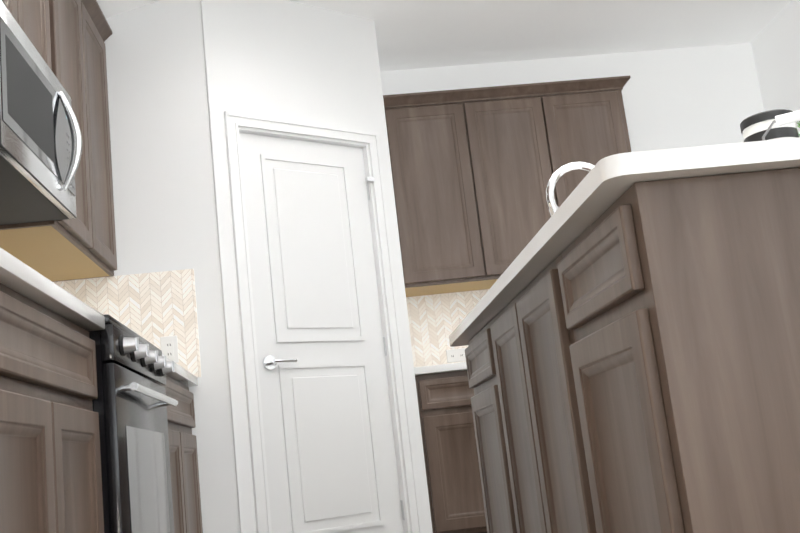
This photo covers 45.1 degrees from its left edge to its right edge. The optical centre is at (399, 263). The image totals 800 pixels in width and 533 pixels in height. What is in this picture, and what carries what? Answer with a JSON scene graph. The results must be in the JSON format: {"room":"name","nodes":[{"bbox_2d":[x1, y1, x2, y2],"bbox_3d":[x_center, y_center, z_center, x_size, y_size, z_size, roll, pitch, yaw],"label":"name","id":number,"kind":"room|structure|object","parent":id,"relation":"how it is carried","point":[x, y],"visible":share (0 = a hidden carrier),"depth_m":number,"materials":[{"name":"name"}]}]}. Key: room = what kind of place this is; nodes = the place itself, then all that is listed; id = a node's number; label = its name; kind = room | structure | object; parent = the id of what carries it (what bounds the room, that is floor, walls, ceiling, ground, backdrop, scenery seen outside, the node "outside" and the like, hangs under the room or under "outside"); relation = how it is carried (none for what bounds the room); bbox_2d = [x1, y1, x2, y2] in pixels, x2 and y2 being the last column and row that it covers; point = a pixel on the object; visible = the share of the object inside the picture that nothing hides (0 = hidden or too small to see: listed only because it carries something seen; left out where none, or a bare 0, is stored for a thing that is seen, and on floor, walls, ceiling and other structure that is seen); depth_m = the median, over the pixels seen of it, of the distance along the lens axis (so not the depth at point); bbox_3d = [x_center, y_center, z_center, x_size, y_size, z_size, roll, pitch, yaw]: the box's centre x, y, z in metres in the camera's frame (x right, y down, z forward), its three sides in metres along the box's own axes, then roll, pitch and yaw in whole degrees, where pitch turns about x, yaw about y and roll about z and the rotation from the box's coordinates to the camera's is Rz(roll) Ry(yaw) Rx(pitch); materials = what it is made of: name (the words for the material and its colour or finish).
{"room":"kitchen","nodes":[
{"label":"kitchen","id":0,"kind":"room"},
{"bbox_2d":[96,0,157,18],"bbox_3d":[-1.085,-1.897,0.791,0.970,0.307,7.700,-5,-12,-5],"label":"ceiling","id":1,"kind":"structure","parent":0,"point":[110,8],"depth_m":4.36,"materials":[{"name":"white paint"}]},
{"bbox_2d":[104,0,239,532],"bbox_3d":[-1.219,0.080,4.214,0.920,2.740,0.120,-5,-12,-5],"label":"wall","id":2,"kind":"structure","parent":0,"point":[163,194],"depth_m":4.26,"materials":[{"name":"white paint"}]},
{"bbox_2d":[200,0,432,532],"bbox_3d":[-0.414,0.053,4.529,0.994,2.740,0.120,2,-15,-37],"label":"wall","id":3,"kind":"structure","parent":0,"point":[288,60],"depth_m":4.60,"materials":[{"name":"white paint"}]},
{"bbox_2d":[224,111,422,532],"bbox_3d":[-0.369,0.360,4.453,0.854,2.102,0.153,2,-15,-37],"label":"door","id":4,"kind":"structure","parent":3,"relation":"attached to","point":[330,433],"depth_m":4.45,"materials":[{"name":"white wood"}]},
{"bbox_2d":[288,0,791,71],"bbox_3d":[1.970,-2.254,1.613,7.240,0.060,9.000,-5,-12,-5],"label":"ceiling","id":5,"kind":"structure","parent":0,"point":[414,34],"depth_m":5.41,"materials":[{"name":"white paint"}]},
{"bbox_2d":[380,43,763,151],"bbox_3d":[2.571,-0.039,5.730,5.520,2.740,0.120,-5,-12,-5],"label":"wall","id":6,"kind":"structure","parent":0,"point":[691,97],"depth_m":5.81,"materials":[{"name":"white paint"}]},
{"bbox_2d":[383,89,490,296],"bbox_3d":[0.160,-0.385,5.408,0.469,1.074,0.333,-5,-12,-5],"label":"upper cabinet","id":7,"kind":"object","parent":6,"relation":"attached to","point":[473,170],"depth_m":5.26,"materials":[{"name":"brown wood"}]},
{"bbox_2d":[463,83,558,289],"bbox_3d":[0.612,-0.428,5.447,0.442,1.074,0.333,-5,-12,-5],"label":"upper cabinet","id":8,"kind":"object","parent":6,"relation":"attached to","point":[511,137],"depth_m":5.31,"materials":[{"name":"brown wood"}]},
{"bbox_2d":[543,76,630,206],"bbox_3d":[1.064,-0.472,5.487,0.469,1.074,0.333,-5,-12,-5],"label":"upper cabinet","id":9,"kind":"object","parent":6,"relation":"attached to","point":[586,118],"depth_m":5.39,"materials":[{"name":"brown wood"}]},
{"bbox_2d":[751,0,799,130],"bbox_3d":[3.832,-0.241,5.447,3.030,2.740,0.679,-5,-12,-5],"label":"wall","id":10,"kind":"structure","parent":0,"point":[775,43],"depth_m":5.58,"materials":[{"name":"white paint"}]},
{"bbox_3d":[2.280,0.472,1.053,7.240,0.060,9.000,-5,-12,-5],"label":"floor","id":11,"kind":"structure","parent":0,"visible":0},
{"bbox_2d":[0,283,103,532],"bbox_3d":[-0.996,0.535,1.891,0.628,0.876,0.870,-5,-12,-5],"label":"base cabinet","id":12,"kind":"object","parent":11,"relation":"on","point":[50,471],"visible":0.96,"depth_m":1.93,"materials":[{"name":"brown wood"}]},
{"bbox_2d":[0,248,104,330],"bbox_3d":[-1.034,0.085,1.965,0.641,0.036,0.909,-5,-12,-5],"label":"countertop","id":13,"kind":"structure","parent":12,"relation":"on","point":[21,278],"depth_m":1.97,"materials":[{"name":"white stone"}]},
{"bbox_2d":[88,308,177,532],"bbox_3d":[-1.024,0.541,2.728,0.699,1.205,0.766,-5,-12,-5],"label":"range","id":14,"kind":"object","parent":11,"relation":"on","point":[132,402],"visible":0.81,"depth_m":2.54,"materials":[{"name":"black metal"}]},
{"bbox_2d":[163,375,202,532],"bbox_3d":[-1.104,0.881,3.515,0.628,0.876,0.917,-5,-12,-5],"label":"base cabinet","id":15,"kind":"object","parent":11,"relation":"on","point":[186,501],"visible":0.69,"depth_m":3.66,"materials":[{"name":"brown wood"}]},
{"bbox_2d":[162,354,197,386],"bbox_3d":[-1.142,0.433,3.604,0.641,0.036,0.912,-5,-12,-5],"label":"countertop","id":16,"kind":"structure","parent":15,"relation":"on","point":[180,374],"depth_m":3.73,"materials":[{"name":"white stone"}]},
{"bbox_2d":[415,370,486,532],"bbox_3d":[0.536,0.997,4.988,0.911,0.876,0.628,-5,-12,-5],"label":"base cabinet","id":17,"kind":"object","parent":11,"relation":"on","point":[455,494],"visible":0.08,"depth_m":4.65,"materials":[{"name":"brown wood"}]},
{"bbox_2d":[414,362,466,375],"bbox_3d":[0.743,0.524,5.090,1.418,0.036,0.641,-5,-12,-5],"label":"countertop","id":18,"kind":"structure","parent":17,"relation":"on","point":[442,368],"depth_m":4.73,"materials":[{"name":"white stone"}]},
{"bbox_2d":[449,137,799,532],"bbox_3d":[0.873,0.445,2.579,1.143,0.914,2.210,-5,-12,-5],"label":"kitchen island","id":19,"kind":"object","parent":11,"relation":"on","point":[627,330],"visible":1,"depth_m":1.59,"materials":[{"name":"brown wood"}]},
{"bbox_2d":[546,162,594,215],"bbox_3d":[0.601,-0.114,3.107,0.240,0.442,0.087,-5,-12,-5],"label":"faucet","id":20,"kind":"object","parent":19,"relation":"on","point":[558,173],"visible":0.4,"depth_m":3.11,"materials":[{"name":"silver metal"}]},
{"bbox_2d":[740,109,798,141],"bbox_3d":[0.795,-0.224,2.044,0.112,0.180,0.112,-5,-12,-5],"label":"canister","id":21,"kind":"object","parent":19,"relation":"on","point":[754,127],"visible":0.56,"depth_m":2.01,"materials":[{"name":"white ceramic"}]},
{"bbox_2d":[762,110,799,140],"bbox_3d":[0.918,-0.220,2.037,0.493,0.151,0.709,-5,-12,-5],"label":"tray","id":22,"kind":"object","parent":19,"relation":"on","point":[786,118],"visible":0.08,"depth_m":1.93,"materials":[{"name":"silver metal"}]},
{"bbox_3d":[-1.367,-0.678,0.436,0.120,2.740,7.550,-5,-12,-5],"label":"wall","id":23,"kind":"structure","parent":0,"visible":0},
{"bbox_2d":[0,0,116,281],"bbox_3d":[-1.345,-0.755,2.988,0.371,1.136,2.593,-5,-12,-5],"label":"upper cabinet","id":24,"kind":"object","parent":23,"relation":"attached to","point":[68,38],"visible":0.69,"depth_m":3.76,"materials":[{"name":"brown wood"}]},
{"bbox_2d":[0,0,81,224],"bbox_3d":[-1.262,-0.429,2.927,0.464,0.437,0.758,-5,-12,-5],"label":"microwave","id":25,"kind":"object","parent":24,"relation":"attached to","point":[40,144],"visible":1,"depth_m":2.92,"materials":[{"name":"silver metal"}]},
{"bbox_2d":[53,269,200,376],"bbox_3d":[-1.183,0.280,4.108,0.634,0.470,0.008,-5,-12,-5],"label":"tile backsplash","id":26,"kind":"structure","parent":23,"relation":"attached to","point":[152,307],"depth_m":4.13,"materials":[{"name":"beige tile"}]},
{"bbox_2d":[160,335,178,362],"bbox_3d":[-0.979,0.364,4.095,0.072,0.116,0.010,-5,-12,-5],"label":"outlet","id":27,"kind":"object","parent":26,"relation":"attached to","point":[169,347],"visible":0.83,"depth_m":4.09,"materials":[{"name":"white plastic"}]},
{"bbox_2d":[406,297,416,366],"bbox_3d":[0.008,0.348,5.063,0.008,0.457,0.630,-5,-12,-5],"label":"tile backsplash","id":28,"kind":"structure","parent":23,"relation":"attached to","point":[407,298],"depth_m":5.41,"materials":[{"name":"beige tile"}]},
{"bbox_2d":[409,289,488,366],"bbox_3d":[0.691,0.351,5.457,1.430,0.457,0.008,-5,-12,-5],"label":"tile backsplash","id":29,"kind":"structure","parent":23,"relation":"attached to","point":[434,317],"depth_m":5.43,"materials":[{"name":"beige tile"}]},
{"bbox_2d":[446,348,465,362],"bbox_3d":[0.319,0.510,5.389,0.116,0.072,0.009,-5,-12,-5],"label":"electrical outlet","id":30,"kind":"object","parent":29,"relation":"attached to","point":[455,355],"visible":0.35,"depth_m":5.37,"materials":[{"name":"white plastic"}]}
]}

